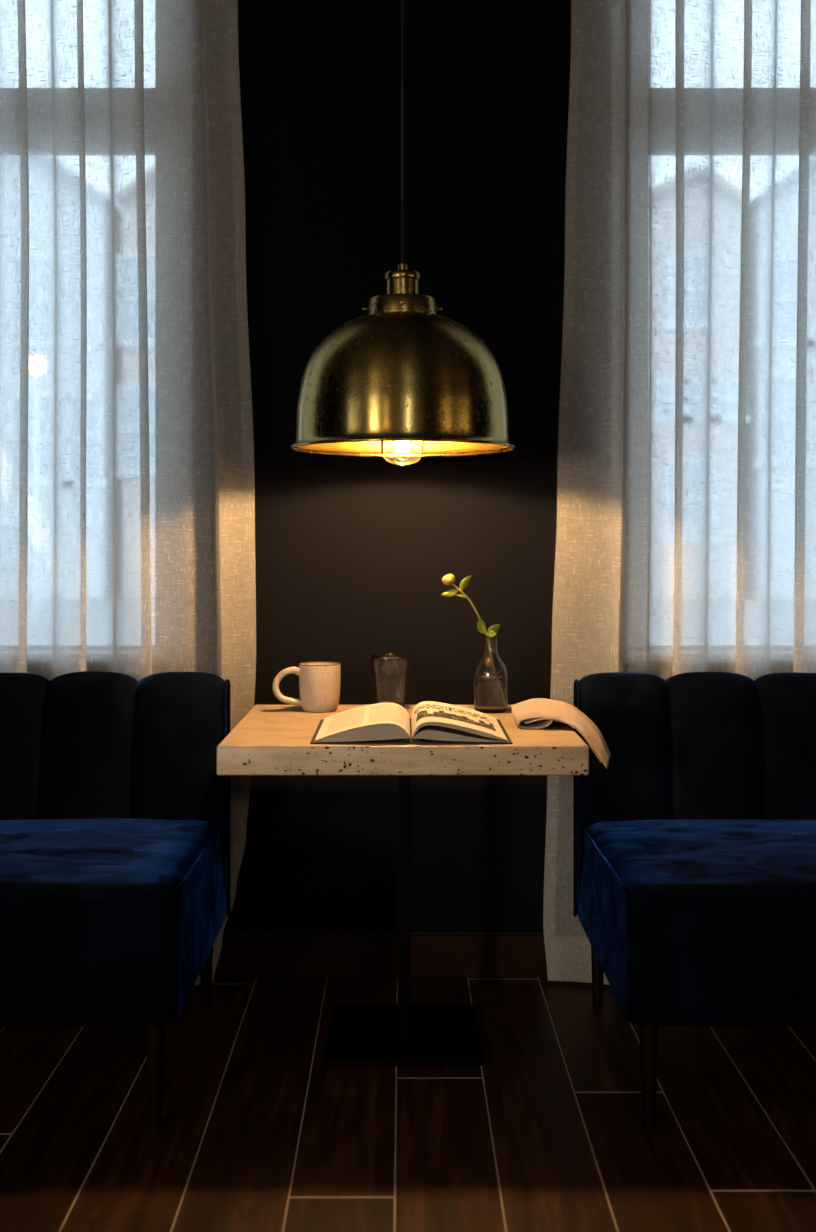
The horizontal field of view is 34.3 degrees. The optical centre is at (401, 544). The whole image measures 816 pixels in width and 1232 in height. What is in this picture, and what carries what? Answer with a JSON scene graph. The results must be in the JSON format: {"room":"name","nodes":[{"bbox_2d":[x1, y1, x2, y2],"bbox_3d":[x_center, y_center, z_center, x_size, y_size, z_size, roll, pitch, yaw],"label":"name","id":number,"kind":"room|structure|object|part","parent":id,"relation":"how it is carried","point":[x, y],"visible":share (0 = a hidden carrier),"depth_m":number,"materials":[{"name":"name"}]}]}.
{"room":"restaurant","nodes":[
{"label":"restaurant","id":0,"kind":"room"},
{"bbox_2d":[224,0,570,930],"bbox_3d":[0.000,-0.404,3.750,5.900,3.150,0.300,0,0,0],"label":"wall","id":1,"kind":"structure","parent":0,"point":[353,554],"depth_m":3.60,"materials":[{"name":"paint"}]},
{"bbox_2d":[214,931,547,976],"bbox_3d":[0.000,1.111,3.591,5.500,0.121,0.018,0,0,0],"label":"baseboard","id":2,"kind":"structure","parent":1,"relation":"attached to","point":[243,953],"depth_m":3.58,"materials":[{"name":"brown wood"}]},
{"bbox_2d":[0,977,815,1231],"bbox_3d":[0.000,1.196,0.100,5.500,0.050,7.000,0,0,0],"label":"floor","id":3,"kind":"structure","parent":0,"point":[256,1133],"depth_m":2.67,"materials":[{"name":"brown wood"}]},
{"bbox_2d":[0,671,230,1128],"bbox_3d":[-1.124,0.747,3.022,1.365,0.848,0.808,0,0,0],"label":"banquette","id":4,"kind":"object","parent":3,"relation":"on","point":[115,807],"visible":0.99,"depth_m":3.06,"materials":[{"name":"blue fabric"}]},
{"bbox_2d":[0,818,216,898],"bbox_3d":[-1.127,0.683,2.955,1.351,0.040,0.660,0,0,0],"label":"seat cushion","id":5,"kind":"object","parent":4,"relation":"on","point":[41,858],"depth_m":2.85,"materials":[{"name":"blue fabric"}]},
{"bbox_3d":[-1.127,0.829,3.022,1.349,0.256,0.785,0,0,0],"label":"seat","id":6,"kind":"part","parent":4,"relation":"part of","materials":[{"name":"blue fabric"}]},
{"bbox_3d":[-1.127,0.639,3.338,1.359,0.633,0.174,0,0,0],"label":"backrest","id":7,"kind":"part","parent":4,"relation":"part of","materials":[{"name":"blue fabric"}]},
{"bbox_3d":[-0.497,1.063,2.665,0.038,0.216,0.038,0,0,0],"label":"leg","id":8,"kind":"part","parent":4,"relation":"part of","materials":[{"name":"brown wood"}]},
{"bbox_3d":[-0.497,1.063,3.360,0.038,0.216,0.038,0,0,0],"label":"leg","id":9,"kind":"part","parent":4,"relation":"part of","materials":[{"name":"brown wood"}]},
{"bbox_2d":[217,705,588,1065],"bbox_3d":[0.002,0.796,3.132,0.781,0.750,0.720,0,0,0],"label":"cafe table","id":10,"kind":"object","parent":3,"relation":"on","point":[270,739],"visible":0.9,"depth_m":2.97,"materials":[{"name":"stone"}]},
{"bbox_2d":[273,662,340,712],"bbox_3d":[-0.241,0.361,3.360,0.170,0.120,0.105,0,0,0],"label":"mug","id":11,"kind":"object","parent":10,"relation":"on","point":[319,682],"visible":1,"depth_m":3.32,"materials":[{"name":"beige ceramic"}]},
{"bbox_3d":[-0.288,0.359,3.341,0.077,0.102,0.019,0,0,-12],"label":"handle","id":12,"kind":"part","parent":11,"relation":"part of","materials":[{"name":"beige ceramic"}]},
{"bbox_2d":[371,653,409,707],"bbox_3d":[-0.029,0.351,3.375,0.099,0.140,0.099,0,0,0],"label":"drinking glass","id":13,"kind":"object","parent":10,"relation":"on","point":[390,671],"visible":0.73,"depth_m":3.34,"materials":[{"name":"clear glass"}]},
{"bbox_3d":[0.003,1.161,3.150,0.358,0.020,0.356,0,0,0],"label":"plate","id":14,"kind":"part","parent":10,"relation":"part of","materials":[{"name":"black metal"}]},
{"bbox_3d":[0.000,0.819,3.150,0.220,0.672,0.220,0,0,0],"label":"post","id":15,"kind":"part","parent":10,"relation":"part of","materials":[{"name":"black metal"}]},
{"bbox_2d":[310,701,512,743],"bbox_3d":[0.019,0.397,2.982,0.428,0.047,0.377,0,0,0],"label":"open book","id":16,"kind":"object","parent":10,"relation":"on","point":[431,722],"visible":1,"depth_m":2.84,"materials":[{"name":"paper"}]},
{"bbox_2d":[474,636,507,713],"bbox_3d":[0.225,0.325,3.340,0.085,0.192,0.085,0,0,0],"label":"bottle vase","id":17,"kind":"object","parent":10,"relation":"on","point":[490,672],"visible":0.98,"depth_m":3.31,"materials":[{"name":"clear glass"}]},
{"bbox_2d":[442,574,499,636],"bbox_3d":[0.178,0.238,3.339,0.159,0.332,0.035,0,0,0],"label":"rose","id":18,"kind":"object","parent":17,"relation":"in","point":[448,579],"visible":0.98,"depth_m":3.34,"materials":[{"name":"green plant"}]},
{"bbox_3d":[0.191,0.250,3.340,0.133,0.309,0.006,0,0,0],"label":"stem","id":19,"kind":"part","parent":18,"relation":"part of","materials":[{"name":"green plant"}]},
{"bbox_2d":[511,698,610,769],"bbox_3d":[0.364,0.429,3.111,0.217,0.131,0.403,0,0,0],"label":"napkin","id":20,"kind":"object","parent":10,"relation":"on","point":[535,713],"visible":1,"depth_m":3.02,"materials":[{"name":"fabric"}]},
{"bbox_2d":[573,672,815,1128],"bbox_3d":[1.124,0.747,3.022,1.365,0.848,0.808,0,0,0],"label":"banquette","id":21,"kind":"object","parent":3,"relation":"on","point":[694,848],"visible":0.95,"depth_m":3.04,"materials":[{"name":"blue fabric"}]},
{"bbox_3d":[0.497,1.063,3.360,0.038,0.216,0.038,0,0,0],"label":"leg","id":22,"kind":"part","parent":21,"relation":"part of","materials":[{"name":"brown wood"}]},
{"bbox_3d":[0.497,1.063,2.665,0.038,0.216,0.038,0,0,0],"label":"leg","id":23,"kind":"part","parent":21,"relation":"part of","materials":[{"name":"brown wood"}]},
{"bbox_3d":[1.127,0.639,3.338,1.359,0.633,0.175,0,0,0],"label":"backrest","id":24,"kind":"part","parent":21,"relation":"part of","materials":[{"name":"blue fabric"}]},
{"bbox_3d":[1.127,0.829,3.022,1.349,0.256,0.785,0,0,0],"label":"seat","id":25,"kind":"part","parent":21,"relation":"part of","materials":[{"name":"blue fabric"}]},
{"bbox_2d":[587,819,815,898],"bbox_3d":[1.127,0.683,2.955,1.351,0.041,0.660,0,0,0],"label":"seat cushion","id":26,"kind":"object","parent":21,"relation":"on","point":[644,858],"depth_m":2.85,"materials":[{"name":"blue fabric"}]},
{"bbox_3d":[0.000,-2.079,0.150,5.900,0.200,7.500,0,0,0],"label":"ceiling","id":27,"kind":"structure","parent":0,"visible":0},
{"bbox_2d":[290,0,514,465],"bbox_3d":[0.001,-1.083,3.150,0.533,1.791,0.533,0,0,-10],"label":"pendant lamp","id":28,"kind":"object","parent":27,"relation":"hanging from","point":[401,378],"visible":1,"depth_m":2.96,"materials":[{"name":"gold metal"}]},
{"bbox_2d":[384,270,420,293],"bbox_3d":[0.001,-0.615,3.150,0.089,0.068,0.089,0,0,0],"label":"socket","id":29,"kind":"object","parent":28,"relation":"attached to","point":[397,281],"depth_m":3.11,"materials":[{"name":"gold metal"}]},
{"bbox_3d":[0.001,-0.387,3.150,0.526,0.309,0.526,0,0,0],"label":"lamp shade","id":30,"kind":"part","parent":28,"relation":"part of","materials":[{"name":"gold metal"}]},
{"bbox_3d":[0.001,-1.313,3.150,0.007,1.292,0.007,0,0,-15],"label":"cord","id":31,"kind":"part","parent":28,"relation":"part of","materials":[{"name":"black rubber"}]},
{"bbox_3d":[0.001,-0.277,3.150,0.104,0.177,0.104,0,0,0],"label":"bulb","id":32,"kind":"part","parent":28,"relation":"part of","materials":[{"name":"clear glass"}]},
{"bbox_3d":[-1.175,-1.929,3.500,1.550,0.100,0.120,0,0,0],"label":"trim","id":33,"kind":"structure","parent":27,"relation":"attached to","visible":0},
{"bbox_2d":[0,0,255,985],"bbox_3d":[-1.092,-0.365,3.510,1.408,3.048,0.080,0,0,0],"label":"curtain","id":34,"kind":"object","parent":33,"relation":"hanging from","point":[126,418],"visible":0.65,"depth_m":3.51,"materials":[{"name":"fabric"}]},
{"bbox_3d":[1.175,-1.929,3.500,1.550,0.100,0.120,0,0,0],"label":"trim","id":35,"kind":"structure","parent":27,"relation":"attached to","visible":0},
{"bbox_2d":[543,0,815,984],"bbox_3d":[1.091,-0.365,3.516,1.429,3.048,0.081,0,0,0],"label":"curtain","id":36,"kind":"object","parent":35,"relation":"hanging from","point":[686,530],"visible":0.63,"depth_m":3.51,"materials":[{"name":"fabric"}]}
]}

